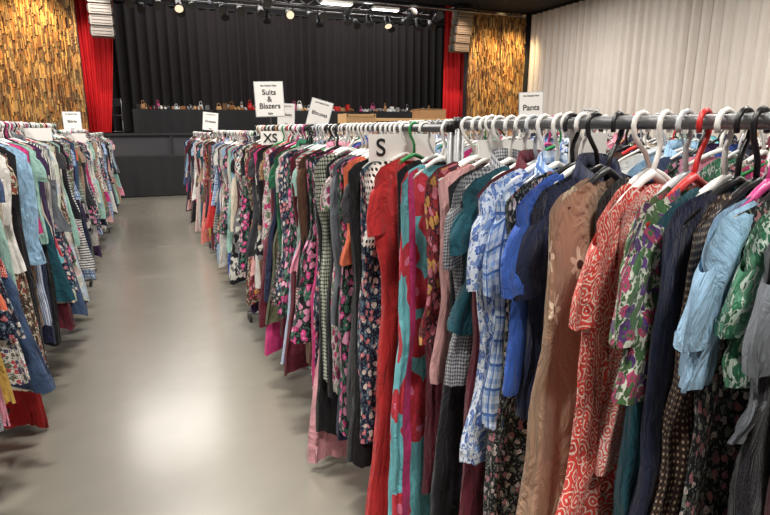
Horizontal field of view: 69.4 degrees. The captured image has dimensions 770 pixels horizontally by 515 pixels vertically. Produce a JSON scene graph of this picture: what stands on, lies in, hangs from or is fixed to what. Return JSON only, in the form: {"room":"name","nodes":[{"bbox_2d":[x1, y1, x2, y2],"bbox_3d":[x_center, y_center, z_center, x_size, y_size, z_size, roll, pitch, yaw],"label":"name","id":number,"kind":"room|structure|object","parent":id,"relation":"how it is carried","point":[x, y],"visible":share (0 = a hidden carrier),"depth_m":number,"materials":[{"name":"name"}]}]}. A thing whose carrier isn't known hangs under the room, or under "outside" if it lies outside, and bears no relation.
{"room":"clothing store","nodes":[
{"label":"clothing store","id":0,"kind":"room"},
{"bbox_2d":[0,194,370,514],"bbox_3d":[-0.604,-0.328,8.685,17.500,0.100,24.200,-5,14,-22],"label":"floor","id":1,"kind":"structure","parent":0,"point":[166,399],"depth_m":3.25,"materials":[{"name":"concrete"}]},
{"bbox_2d":[0,123,91,414],"bbox_3d":[-2.400,-0.067,3.727,0.300,1.640,4.069,-5,14,-22],"label":"clothing rack","id":2,"kind":"object","parent":1,"relation":"on","point":[89,280],"visible":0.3,"depth_m":5.36,"materials":[{"name":"metal"}]},
{"bbox_2d":[0,155,26,273],"bbox_3d":[-1.940,-0.265,2.574,0.394,0.734,0.090,-5,14,-22],"label":"blouse","id":3,"kind":"object","parent":2,"relation":"hanging from","point":[19,266],"visible":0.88,"depth_m":2.65,"materials":[{"name":"fabric"}]},
{"bbox_2d":[0,144,45,264],"bbox_3d":[-2.085,-0.326,2.952,0.406,0.779,0.084,-4,14,-17],"label":"shirt","id":4,"kind":"object","parent":2,"relation":"hanging from","point":[27,192],"visible":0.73,"depth_m":3.01,"materials":[{"name":"fabric"}]},
{"bbox_2d":[0,153,46,391],"bbox_3d":[-1.982,0.042,2.717,0.432,1.398,0.088,-5,14,-22],"label":"dress","id":5,"kind":"object","parent":2,"relation":"hanging from","point":[21,280],"visible":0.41,"depth_m":2.80,"materials":[{"name":"fabric"}]},
{"bbox_2d":[0,148,47,366],"bbox_3d":[-2.028,0.015,2.851,0.380,1.406,0.098,-5,14,-22],"label":"dress","id":6,"kind":"object","parent":2,"relation":"hanging from","point":[16,209],"visible":0.3,"depth_m":2.86,"materials":[{"name":"fabric"}]},
{"bbox_2d":[0,139,48,243],"bbox_3d":[-2.236,-0.428,3.272,0.439,0.735,0.091,-5,14,-22],"label":"blouse","id":7,"kind":"object","parent":2,"relation":"hanging from","point":[39,172],"visible":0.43,"depth_m":3.33,"materials":[{"name":"fabric"}]},
{"bbox_2d":[4,390,48,428],"bbox_3d":[-2.043,0.140,2.813,0.425,1.631,0.128,-3,14,-15],"label":"gown","id":8,"kind":"object","parent":2,"relation":"hanging from","point":[28,408],"visible":0.27,"depth_m":2.98,"materials":[{"name":"fabric"}]},
{"bbox_2d":[2,122,52,140],"bbox_3d":[-2.532,-0.893,3.937,0.300,0.134,0.015,-5,14,-22],"label":"card","id":9,"kind":"object","parent":2,"relation":"hanging from","point":[43,134],"visible":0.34,"depth_m":3.96,"materials":[{"name":"white paper"}]},
{"bbox_2d":[2,143,52,327],"bbox_3d":[-2.196,-0.159,3.170,0.424,1.211,0.095,-3,13,-11],"label":"striped dress","id":10,"kind":"object","parent":2,"relation":"hanging from","point":[43,301],"visible":0.1,"depth_m":3.29,"materials":[{"name":"fabric"}]},
{"bbox_2d":[0,179,55,431],"bbox_3d":[-1.728,0.081,2.231,0.544,1.253,0.746,-6,15,-26],"label":"dress","id":11,"kind":"object","parent":2,"relation":"hanging from","point":[23,365],"visible":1,"depth_m":2.42,"materials":[{"name":"fabric"}]},
{"bbox_2d":[2,141,55,343],"bbox_3d":[-2.231,-0.111,3.294,0.367,1.361,0.096,-2,13,-10],"label":"dress","id":12,"kind":"object","parent":2,"relation":"hanging from","point":[48,332],"visible":0.12,"depth_m":3.41,"materials":[{"name":"fabric"}]},
{"bbox_2d":[0,124,61,346],"bbox_3d":[-2.268,-0.115,3.408,0.379,1.406,0.099,-2,13,-9],"label":"dress","id":13,"kind":"object","parent":2,"relation":"hanging from","point":[51,283],"visible":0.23,"depth_m":3.50,"materials":[{"name":"fabric"}]},
{"bbox_2d":[57,129,109,283],"bbox_3d":[-3.838,-0.814,7.064,0.300,1.580,3.249,-5,14,-22],"label":"clothing rack","id":14,"kind":"object","parent":1,"relation":"on","point":[58,132],"visible":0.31,"depth_m":8.32,"materials":[{"name":"metal"}]},
{"bbox_2d":[62,112,82,130],"bbox_3d":[-3.860,-1.667,6.868,0.202,0.261,0.033,-5,14,-22],"label":"sign","id":15,"kind":"object","parent":14,"relation":"attached to","point":[71,120],"visible":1,"depth_m":6.85,"materials":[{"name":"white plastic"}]},
{"bbox_2d":[114,155,186,196],"bbox_3d":[-5.650,-1.993,13.470,1.966,0.932,0.668,-5,14,-22],"label":"stage front","id":16,"kind":"object","parent":1,"relation":"on","point":[139,175],"visible":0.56,"depth_m":13.19,"materials":[{"name":"black fabric"}]},
{"bbox_2d":[99,132,334,155],"bbox_3d":[-4.414,-3.151,17.334,17.440,1.455,4.485,-5,14,-22],"label":"stage","id":17,"kind":"object","parent":1,"relation":"on","point":[125,144],"visible":0.07,"depth_m":14.28,"materials":[{"name":"grey wood"}]},
{"bbox_2d":[74,0,112,132],"bbox_3d":[-7.076,-5.041,13.633,1.030,3.855,0.133,-5,14,-22],"label":"stage curtain","id":18,"kind":"object","parent":17,"relation":"on","point":[96,53],"visible":0.69,"depth_m":13.75,"materials":[{"name":"red fabric"}]},
{"bbox_2d":[132,109,213,132],"bbox_3d":[-5.741,-3.713,15.146,2.066,0.602,0.818,-5,14,-22],"label":"draped table","id":19,"kind":"object","parent":17,"relation":"on","point":[144,120],"visible":0.83,"depth_m":14.74,"materials":[{"name":"black fabric"}]},
{"bbox_2d":[135,100,209,109],"bbox_3d":[-5.744,-4.128,15.041,1.864,0.263,0.761,-5,14,-22],"label":"handbags","id":20,"kind":"object","parent":19,"relation":"on","point":[137,106],"visible":0.84,"depth_m":14.88,"materials":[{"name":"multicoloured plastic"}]},
{"bbox_2d":[214,110,276,130],"bbox_3d":[-3.805,-3.898,15.939,2.066,0.602,0.818,-5,14,-22],"label":"draped table","id":21,"kind":"object","parent":17,"relation":"on","point":[247,120],"visible":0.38,"depth_m":15.45,"materials":[{"name":"black fabric"}]},
{"bbox_2d":[216,100,254,109],"bbox_3d":[-3.804,-4.333,15.844,1.920,0.298,0.730,-5,14,-22],"label":"handbags","id":22,"kind":"object","parent":21,"relation":"on","point":[226,106],"visible":0.48,"depth_m":15.49,"materials":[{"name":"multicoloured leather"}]},
{"bbox_2d":[112,0,444,131],"bbox_3d":[-4.038,-6.178,18.625,14.700,3.805,0.216,-5,14,-22],"label":"stage curtain","id":23,"kind":"object","parent":17,"relation":"on","point":[163,56],"visible":0.51,"depth_m":18.54,"materials":[{"name":"fabric"}]},
{"bbox_2d":[295,111,358,131],"bbox_3d":[-1.869,-4.082,16.732,2.066,0.602,0.818,-5,14,-22],"label":"draped table","id":24,"kind":"object","parent":17,"relation":"on","point":[300,116],"visible":0.26,"depth_m":16.21,"materials":[{"name":"black fabric"}]},
{"bbox_2d":[359,112,411,117],"bbox_3d":[0.020,-4.263,17.505,1.965,0.602,0.818,-5,14,-22],"label":"draped table","id":25,"kind":"object","parent":17,"relation":"on","point":[378,114],"visible":0.26,"depth_m":17.12,"materials":[{"name":"black fabric"}]},
{"bbox_2d":[359,103,411,111],"bbox_3d":[0.053,-4.691,17.404,1.696,0.288,0.703,-5,14,-22],"label":"tabletop merchandise","id":26,"kind":"object","parent":25,"relation":"on","point":[372,108],"visible":0.85,"depth_m":17.29,"materials":[{"name":"pink plastic"}]},
{"bbox_2d":[443,6,463,118],"bbox_3d":[2.229,-5.929,17.444,0.880,3.855,0.131,-5,14,-22],"label":"stage curtain","id":27,"kind":"object","parent":17,"relation":"on","point":[453,75],"visible":0.44,"depth_m":17.49,"materials":[{"name":"red fabric"}]},
{"bbox_2d":[209,130,258,318],"bbox_3d":[-1.653,-0.580,6.074,0.300,1.575,3.219,-5,14,-22],"label":"clothing rack","id":28,"kind":"object","parent":1,"relation":"on","point":[254,133],"visible":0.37,"depth_m":4.77,"materials":[{"name":"metal"}]},
{"bbox_2d":[253,81,284,124],"bbox_3d":[-0.954,-1.236,4.603,0.258,0.437,0.033,-6,14,-16],"label":"sign","id":29,"kind":"object","parent":28,"relation":"attached to","point":[269,95],"visible":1,"depth_m":4.57,"materials":[{"name":"white paper"}]},
{"bbox_2d":[249,121,454,370],"bbox_3d":[-0.407,0.070,3.182,0.300,1.620,3.149,-5,14,-22],"label":"clothing rack","id":30,"kind":"object","parent":1,"relation":"on","point":[448,127],"visible":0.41,"depth_m":1.75,"materials":[{"name":"metal"}]},
{"bbox_2d":[260,124,291,144],"bbox_3d":[-0.694,-0.786,3.552,0.200,0.129,0.013,-6,14,-24],"label":"card","id":31,"kind":"object","parent":30,"relation":"hanging from","point":[267,137],"visible":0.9,"depth_m":3.54,"materials":[{"name":"white paper"}]},
{"bbox_2d":[311,123,351,393],"bbox_3d":[-0.177,0.086,2.624,0.388,1.402,0.102,-5,14,-22],"label":"gown","id":32,"kind":"object","parent":30,"relation":"hanging from","point":[316,292],"visible":0.16,"depth_m":2.54,"materials":[{"name":"fabric"}]},
{"bbox_2d":[308,123,357,463],"bbox_3d":[-0.151,0.214,2.561,0.464,1.621,0.140,-8,15,-30],"label":"gown","id":33,"kind":"object","parent":30,"relation":"hanging from","point":[322,444],"visible":0.09,"depth_m":2.63,"materials":[{"name":"fabric"}]},
{"bbox_2d":[314,123,357,435],"bbox_3d":[-0.159,0.143,2.516,0.368,1.457,0.099,-9,16,-33],"label":"gown","id":34,"kind":"object","parent":30,"relation":"hanging from","point":[326,407],"visible":0.16,"depth_m":2.54,"materials":[{"name":"fabric"}]},
{"bbox_2d":[314,123,360,381],"bbox_3d":[-0.160,0.018,2.432,0.328,1.182,0.096,-10,16,-36],"label":"dress","id":35,"kind":"object","parent":30,"relation":"hanging from","point":[320,176],"visible":0.28,"depth_m":2.33,"materials":[{"name":"fabric"}]},
{"bbox_2d":[320,123,369,394],"bbox_3d":[-0.077,0.049,2.375,0.398,1.206,0.108,-9,16,-33],"label":"floral dress","id":36,"kind":"object","parent":30,"relation":"hanging from","point":[325,194],"visible":0.14,"depth_m":2.30,"materials":[{"name":"fabric"}]},
{"bbox_2d":[326,123,367,400],"bbox_3d":[-0.090,0.064,2.416,0.364,1.258,0.099,-7,15,-28],"label":"dress","id":37,"kind":"object","parent":30,"relation":"hanging from","point":[333,395],"visible":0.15,"depth_m":2.37,"materials":[{"name":"fabric"}]},
{"bbox_2d":[330,122,374,325],"bbox_3d":[-0.064,-0.126,2.285,0.363,0.836,0.084,-7,15,-27],"label":"cardigan","id":38,"kind":"object","parent":30,"relation":"hanging from","point":[334,216],"visible":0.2,"depth_m":2.20,"materials":[{"name":"fabric"}]},
{"bbox_2d":[336,122,379,440],"bbox_3d":[-0.042,0.144,2.294,0.365,1.358,0.095,-8,15,-30],"label":"dress","id":39,"kind":"object","parent":30,"relation":"hanging from","point":[340,436],"visible":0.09,"depth_m":2.31,"materials":[{"name":"fabric"}]},
{"bbox_2d":[337,122,384,436],"bbox_3d":[-0.027,0.129,2.247,0.368,1.308,0.097,-7,15,-28],"label":"dress","id":40,"kind":"object","parent":30,"relation":"hanging from","point":[346,285],"visible":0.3,"depth_m":2.18,"materials":[{"name":"fabric"}]},
{"bbox_2d":[339,122,388,266],"bbox_3d":[-0.029,-0.236,2.099,0.340,0.535,0.075,-8,15,-30],"label":"tank","id":41,"kind":"object","parent":30,"relation":"hanging from","point":[346,256],"visible":0.16,"depth_m":2.04,"materials":[{"name":"fabric"}]},
{"bbox_2d":[341,122,393,420],"bbox_3d":[0.018,0.101,2.150,0.403,1.206,0.102,-8,15,-30],"label":"dress","id":42,"kind":"object","parent":30,"relation":"hanging from","point":[345,207],"visible":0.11,"depth_m":2.09,"materials":[{"name":"grey fabric"}]},
{"bbox_2d":[347,122,399,467],"bbox_3d":[0.013,0.184,2.120,0.365,1.358,0.098,-7,15,-29],"label":"dress","id":43,"kind":"object","parent":30,"relation":"hanging from","point":[359,454],"visible":0.24,"depth_m":2.05,"materials":[{"name":"fabric"}]},
{"bbox_2d":[357,122,400,443],"bbox_3d":[0.058,0.142,2.084,0.349,1.258,0.111,-5,14,-22],"label":"patterned dress","id":44,"kind":"object","parent":30,"relation":"hanging from","point":[369,309],"visible":0.27,"depth_m":2.04,"materials":[{"name":"fabric"}]},
{"bbox_2d":[362,121,415,247],"bbox_3d":[0.066,-0.252,1.945,0.346,0.435,0.084,-8,15,-32],"label":"blouse","id":45,"kind":"object","parent":30,"relation":"hanging from","point":[369,177],"visible":0.19,"depth_m":1.88,"materials":[{"name":"fabric"}]},
{"bbox_2d":[365,121,432,514],"bbox_3d":[0.091,0.253,1.993,0.410,1.433,0.091,-11,17,-39],"label":"dress","id":46,"kind":"object","parent":30,"relation":"hanging from","point":[382,211],"visible":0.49,"depth_m":1.90,"materials":[{"name":"fabric"}]},
{"bbox_2d":[368,121,435,161],"bbox_3d":[0.060,-0.400,1.907,0.250,0.134,0.015,-5,14,-22],"label":"card","id":47,"kind":"object","parent":30,"relation":"hanging from","point":[381,146],"visible":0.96,"depth_m":1.90,"materials":[{"name":"white paper"}]},
{"bbox_2d":[388,121,445,514],"bbox_3d":[0.155,0.343,1.784,0.398,1.522,0.090,-12,17,-41],"label":"dress","id":48,"kind":"object","parent":30,"relation":"hanging from","point":[408,408],"visible":0.37,"depth_m":1.69,"materials":[{"name":"fabric"}]},
{"bbox_2d":[397,121,445,348],"bbox_3d":[0.171,0.128,1.911,0.292,1.157,0.101,-5,14,-22],"label":"dress","id":49,"kind":"object","parent":30,"relation":"hanging from","point":[401,173],"visible":0.14,"depth_m":1.77,"materials":[{"name":"fabric"}]},
{"bbox_2d":[338,113,375,137],"bbox_3d":[-0.330,-0.817,6.684,0.365,1.760,0.300,-5,14,-22],"label":"wooden shelf unit","id":50,"kind":"object","parent":1,"relation":"on","point":[347,118],"visible":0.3,"depth_m":6.37,"materials":[{"name":"brown wood"}]},
{"bbox_2d":[392,121,442,133],"bbox_3d":[0.685,0.249,2.359,0.300,1.645,3.249,-5,14,-22],"label":"clothing rack","id":51,"kind":"object","parent":1,"relation":"on","point":[431,122],"visible":0.03,"depth_m":3.12,"materials":[{"name":"metal"}]},
{"bbox_2d":[376,118,512,135],"bbox_3d":[0.933,-1.666,10.317,3.400,1.765,0.500,-5,14,-22],"label":"countertop","id":52,"kind":"structure","parent":1,"relation":"on","point":[378,120],"depth_m":9.70,"materials":[{"name":"brown wood"}]},
{"bbox_2d":[412,109,445,117],"bbox_3d":[0.794,-2.595,10.041,0.510,0.160,0.360,-5,14,-22],"label":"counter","id":53,"kind":"object","parent":52,"relation":"on","point":[416,113],"visible":0.95,"depth_m":9.89,"materials":[{"name":"brown wood"}]},
{"bbox_2d":[453,112,769,161],"bbox_3d":[0.658,0.640,0.714,0.300,1.630,2.354,-5,14,-22],"label":"clothing rack","id":54,"kind":"object","parent":1,"relation":"on","point":[645,122],"visible":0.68,"depth_m":1.01,"materials":[{"name":"metal"}]},
{"bbox_2d":[421,116,485,494],"bbox_3d":[0.260,0.200,1.673,0.313,1.210,0.095,-6,15,-26],"label":"dress","id":55,"kind":"object","parent":54,"relation":"hanging from","point":[433,392],"visible":0.16,"depth_m":1.68,"materials":[{"name":"fabric"}]},
{"bbox_2d":[419,116,489,345],"bbox_3d":[0.244,-0.068,1.552,0.348,0.635,0.083,-7,15,-29],"label":"patterned blouse","id":56,"kind":"object","parent":54,"relation":"hanging from","point":[428,326],"visible":0.3,"depth_m":1.48,"materials":[{"name":"fabric"}]},
{"bbox_2d":[429,116,491,384],"bbox_3d":[0.274,-0.014,1.535,0.345,0.733,0.086,-5,14,-22],"label":"blouse","id":57,"kind":"object","parent":54,"relation":"hanging from","point":[441,344],"visible":0.22,"depth_m":1.48,"materials":[{"name":"fabric"}]},
{"bbox_2d":[430,115,505,514],"bbox_3d":[0.313,0.328,1.560,0.406,1.411,0.100,-8,15,-31],"label":"dress","id":58,"kind":"object","parent":54,"relation":"hanging from","point":[447,469],"visible":0.16,"depth_m":1.52,"materials":[{"name":"fabric"}]},
{"bbox_2d":[443,115,519,386],"bbox_3d":[0.307,-0.018,1.421,0.408,0.674,0.088,-8,16,-32],"label":"shirt","id":59,"kind":"object","parent":54,"relation":"hanging from","point":[460,349],"visible":0.23,"depth_m":1.36,"materials":[{"name":"fabric"}]},
{"bbox_2d":[447,114,530,335],"bbox_3d":[0.337,-0.075,1.372,0.427,0.530,0.085,-7,15,-29],"label":"blouse","id":60,"kind":"object","parent":54,"relation":"hanging from","point":[459,322],"visible":0.23,"depth_m":1.29,"materials":[{"name":"fabric"}]},
{"bbox_2d":[459,114,540,514],"bbox_3d":[0.354,0.287,1.418,0.415,1.257,0.110,-5,14,-22],"label":"dress","id":61,"kind":"object","parent":54,"relation":"hanging from","point":[473,477],"visible":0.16,"depth_m":1.35,"materials":[{"name":"fabric"}]},
{"bbox_2d":[459,113,551,465],"bbox_3d":[0.353,0.077,1.327,0.422,0.815,0.085,-7,15,-29],"label":"dress","id":62,"kind":"object","parent":54,"relation":"hanging from","point":[473,444],"visible":0.29,"depth_m":1.24,"materials":[{"name":"fabric"}]},
{"bbox_2d":[478,114,540,157],"bbox_3d":[0.329,-0.318,1.454,0.200,0.109,0.012,-5,14,-22],"label":"card","id":63,"kind":"object","parent":54,"relation":"attached to","point":[485,147],"visible":0.61,"depth_m":1.43,"materials":[{"name":"white paper"}]},
{"bbox_2d":[480,113,567,430],"bbox_3d":[0.377,0.030,1.263,0.415,0.694,0.082,-9,16,-33],"label":"dress","id":64,"kind":"object","parent":54,"relation":"hanging from","point":[547,161],"visible":0.24,"depth_m":1.18,"materials":[{"name":"fabric"}]},
{"bbox_2d":[483,112,580,514],"bbox_3d":[0.413,0.312,1.299,0.401,1.259,0.099,-6,15,-26],"label":"floral dress","id":65,"kind":"object","parent":54,"relation":"hanging from","point":[506,446],"visible":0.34,"depth_m":1.24,"materials":[{"name":"fabric"}]},
{"bbox_2d":[500,112,588,396],"bbox_3d":[0.396,-0.007,1.185,0.426,0.582,0.095,-10,16,-36],"label":"blouse","id":66,"kind":"object","parent":54,"relation":"hanging from","point":[511,285],"visible":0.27,"depth_m":1.11,"materials":[{"name":"fabric"}]},
{"bbox_2d":[513,112,631,420],"bbox_3d":[0.434,0.022,1.173,0.423,0.630,0.082,-7,15,-29],"label":"dress","id":67,"kind":"object","parent":54,"relation":"hanging from","point":[532,259],"visible":0.31,"depth_m":1.09,"materials":[{"name":"fabric"}]},
{"bbox_2d":[516,111,629,514],"bbox_3d":[0.379,0.468,1.153,0.495,1.497,0.095,-12,18,-43],"label":"dress","id":68,"kind":"object","parent":54,"relation":"hanging from","point":[572,216],"visible":0.41,"depth_m":1.03,"materials":[{"name":"fabric"}]},
{"bbox_2d":[560,111,607,163],"bbox_3d":[0.421,-0.238,1.189,0.124,0.144,0.012,-5,14,-22],"label":"card","id":69,"kind":"object","parent":54,"relation":"hanging from","point":[600,139],"visible":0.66,"depth_m":1.19,"materials":[{"name":"white paper"}]},
{"bbox_2d":[555,109,671,514],"bbox_3d":[0.454,0.140,1.015,0.448,0.794,0.097,-8,15,-31],"label":"dress","id":70,"kind":"object","parent":54,"relation":"hanging from","point":[584,492],"visible":0.46,"depth_m":0.93,"materials":[{"name":"fabric"}]},
{"bbox_2d":[594,110,692,234],"bbox_3d":[0.501,0.295,1.139,0.324,1.154,0.092,-5,14,-22],"label":"dress","id":71,"kind":"object","parent":54,"relation":"hanging from","point":[609,193],"visible":0.07,"depth_m":1.00,"materials":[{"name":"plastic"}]},
{"bbox_2d":[594,108,708,476],"bbox_3d":[0.511,0.064,0.982,0.343,0.632,0.080,-8,15,-31],"label":"blouse","id":72,"kind":"object","parent":54,"relation":"hanging from","point":[612,417],"visible":0.21,"depth_m":0.94,"materials":[{"name":"fabric"}]},
{"bbox_2d":[609,107,712,405],"bbox_3d":[0.489,-0.014,0.923,0.407,0.455,0.087,-11,17,-38],"label":"blouse","id":73,"kind":"object","parent":54,"relation":"hanging from","point":[639,274],"visible":0.41,"depth_m":0.83,"materials":[{"name":"fabric"}]},
{"bbox_2d":[613,107,739,514],"bbox_3d":[0.541,0.282,0.976,0.373,1.055,0.078,-8,15,-30],"label":"dress","id":74,"kind":"object","parent":54,"relation":"hanging from","point":[627,471],"visible":0.21,"depth_m":0.90,"materials":[{"name":"fabric"}]},
{"bbox_2d":[628,106,755,514],"bbox_3d":[0.533,0.466,0.980,0.436,1.408,0.086,-7,15,-26],"label":"dress","id":75,"kind":"object","parent":54,"relation":"hanging from","point":[678,233],"visible":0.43,"depth_m":0.82,"materials":[{"name":"fabric"}]},
{"bbox_2d":[649,105,769,514],"bbox_3d":[0.553,0.158,0.892,0.376,0.775,0.061,-8,15,-30],"label":"dress","id":76,"kind":"object","parent":54,"relation":"hanging from","point":[678,415],"visible":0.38,"depth_m":0.84,"materials":[{"name":"fabric"}]},
{"bbox_2d":[673,165,769,392],"bbox_3d":[0.540,-0.017,0.806,0.392,0.396,0.065,-9,16,-35],"label":"blouse","id":77,"kind":"object","parent":54,"relation":"hanging from","point":[694,337],"visible":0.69,"depth_m":0.72,"materials":[{"name":"fabric"}]},
{"bbox_2d":[679,192,769,514],"bbox_3d":[0.548,0.457,0.894,0.484,1.360,0.102,-7,15,-27],"label":"floral dress","id":78,"kind":"object","parent":54,"relation":"hanging from","point":[718,408],"visible":0.42,"depth_m":0.79,"materials":[{"name":"fabric"}]},
{"bbox_2d":[713,211,769,387],"bbox_3d":[0.574,-0.022,0.780,0.365,0.374,0.072,-8,15,-31],"label":"blouse","id":79,"kind":"object","parent":54,"relation":"hanging from","point":[733,319],"visible":0.62,"depth_m":0.70,"materials":[{"name":"fabric"}]},
{"bbox_2d":[727,376,769,514],"bbox_3d":[0.566,0.503,0.815,0.551,1.406,0.105,-8,16,-32],"label":"dress","id":80,"kind":"object","parent":54,"relation":"hanging from","point":[751,472],"visible":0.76,"depth_m":0.71,"materials":[{"name":"fabric"}]},
{"bbox_2d":[727,243,769,445],"bbox_3d":[0.581,0.017,0.749,0.399,0.436,0.071,-9,16,-34],"label":"t-shirt","id":81,"kind":"object","parent":54,"relation":"hanging from","point":[756,341],"visible":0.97,"depth_m":0.65,"materials":[{"name":"fabric"}]},
{"bbox_3d":[1.642,-0.110,3.913,0.300,1.640,3.449,-5,14,-22],"label":"clothing rack","id":82,"kind":"object","parent":1,"relation":"on","visible":0},
{"bbox_2d":[519,91,542,129],"bbox_3d":[1.216,-1.226,4.650,0.212,0.310,0.033,0,13,0],"label":"sign","id":83,"kind":"object","parent":82,"relation":"attached to","point":[530,103],"visible":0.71,"depth_m":4.62,"materials":[{"name":"white paper"}]},
{"bbox_2d":[486,129,769,158],"bbox_3d":[1.636,-0.216,3.860,0.558,1.413,3.397,-6,14,-23],"label":"trousers","id":84,"kind":"object","parent":82,"relation":"hanging from","point":[713,143],"visible":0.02,"depth_m":3.37,"materials":[{"name":"fabric"}]},
{"bbox_3d":[-0.690,-0.486,5.548,0.300,1.630,3.749,-5,14,-22],"label":"clothing rack","id":85,"kind":"object","parent":1,"relation":"on","visible":0},
{"bbox_2d":[277,103,294,124],"bbox_3d":[-1.221,-1.743,6.875,0.225,0.327,0.034,-3,13,-12],"label":"sign","id":86,"kind":"object","parent":85,"relation":"attached to","point":[289,118],"visible":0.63,"depth_m":6.86,"materials":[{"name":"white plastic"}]},
{"bbox_2d":[306,97,333,124],"bbox_3d":[-0.627,-1.373,5.324,0.276,0.310,0.033,-3,13,-11],"label":"sign","id":87,"kind":"object","parent":85,"relation":"attached to","point":[320,111],"visible":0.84,"depth_m":5.31,"materials":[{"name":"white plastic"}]},
{"bbox_2d":[292,130,382,148],"bbox_3d":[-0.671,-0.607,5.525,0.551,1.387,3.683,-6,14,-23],"label":"hangers","id":88,"kind":"object","parent":85,"relation":"hanging from","point":[357,142],"visible":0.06,"depth_m":4.47,"materials":[{"name":"plastic"}]},
{"bbox_3d":[2.287,-0.172,4.177,0.300,1.640,3.449,-5,14,-22],"label":"clothing rack","id":89,"kind":"object","parent":1,"relation":"on","visible":0},
{"bbox_2d":[551,129,758,143],"bbox_3d":[2.294,-0.317,4.142,0.542,1.344,3.381,-5,14,-22],"label":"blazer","id":90,"kind":"object","parent":89,"relation":"hanging from","point":[698,136],"visible":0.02,"depth_m":4.17,"materials":[{"name":"fabric"}]},
{"bbox_3d":[-2.902,-1.238,8.973,0.300,1.540,3.169,-5,14,-22],"label":"clothing rack","id":91,"kind":"object","parent":1,"relation":"on","visible":0},
{"bbox_2d":[183,131,211,231],"bbox_3d":[-2.908,-1.287,8.930,0.560,1.428,3.063,-5,14,-21],"label":"dress","id":92,"kind":"object","parent":91,"relation":"hanging from","point":[193,167],"visible":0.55,"depth_m":8.36,"materials":[{"name":"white fabric"}]},
{"bbox_2d":[202,112,217,131],"bbox_3d":[-2.496,-1.919,7.954,0.236,0.322,0.034,-5,14,-21],"label":"sign","id":93,"kind":"object","parent":91,"relation":"attached to","point":[210,120],"visible":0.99,"depth_m":7.93,"materials":[{"name":"white paper"}]},
{"bbox_2d":[90,0,444,132],"bbox_3d":[-5.331,-5.947,18.924,17.900,6.400,0.200,-5,14,-22],"label":"wall","id":94,"kind":"structure","parent":0,"point":[314,2],"depth_m":19.59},
{"bbox_2d":[74,1,531,132],"bbox_3d":[-3.491,-4.467,14.772,17.500,5.000,0.160,-5,14,-22],"label":"wall","id":95,"kind":"structure","parent":0,"point":[528,16],"depth_m":17.41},
{"bbox_2d":[0,0,88,137],"bbox_3d":[-8.328,-3.878,12.616,2.650,5.030,0.130,-5,14,-22],"label":"panel","id":96,"kind":"object","parent":95,"relation":"attached to","point":[41,78],"visible":0.58,"depth_m":12.65,"materials":[{"name":"brown wood"}]},
{"bbox_2d":[466,9,526,131],"bbox_3d":[3.449,-5.000,17.437,2.000,5.030,0.130,-5,14,-22],"label":"panel","id":97,"kind":"object","parent":95,"relation":"attached to","point":[495,61],"visible":0.62,"depth_m":17.18,"materials":[{"name":"brown wood"}]},
{"bbox_2d":[391,0,577,13],"bbox_3d":[-0.604,-5.953,7.375,17.500,1.350,24.200,-5,14,-22],"label":"ceiling","id":98,"kind":"structure","parent":0,"point":[520,6],"depth_m":15.82,"materials":[{"name":"black plastic"}]},
{"bbox_2d":[86,0,115,38],"bbox_3d":[-6.489,-5.770,12.652,0.520,1.396,0.588,-5,14,-22],"label":"speaker","id":99,"kind":"object","parent":98,"relation":"hanging from","point":[101,20],"visible":1,"depth_m":12.60},
{"bbox_2d":[161,0,524,23],"bbox_3d":[-2.599,-7.544,15.056,13.900,1.535,3.075,-5,14,-22],"label":"lighting truss","id":100,"kind":"object","parent":98,"relation":"hanging from","point":[364,2],"visible":0.62,"depth_m":15.99,"materials":[{"name":"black metal"}]},
{"bbox_2d":[449,5,473,52],"bbox_3d":[2.213,-6.663,16.200,0.520,1.265,0.588,-5,14,-22],"label":"speaker","id":101,"kind":"object","parent":98,"relation":"hanging from","point":[460,33],"visible":0.94,"depth_m":16.06},
{"bbox_2d":[527,0,769,139],"bbox_3d":[8.259,-3.076,9.141,0.244,5.005,19.100,-5,14,-22],"label":"curtain","id":102,"kind":"object","parent":98,"relation":"hanging from","point":[630,57],"visible":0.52,"depth_m":13.30,"materials":[{"name":"white fabric"}]},
{"bbox_3d":[-5.097,-1.464,9.989,0.300,1.520,3.149,-5,14,-22],"label":"clothing rack","id":103,"kind":"object","parent":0,"visible":0},
{"bbox_2d":[90,132,124,219],"bbox_3d":[-5.079,-1.507,9.965,0.611,1.428,3.056,-5,14,-22],"label":"dress","id":104,"kind":"object","parent":103,"relation":"hanging from","point":[116,191],"visible":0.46,"depth_m":9.71,"materials":[{"name":"fabric"}]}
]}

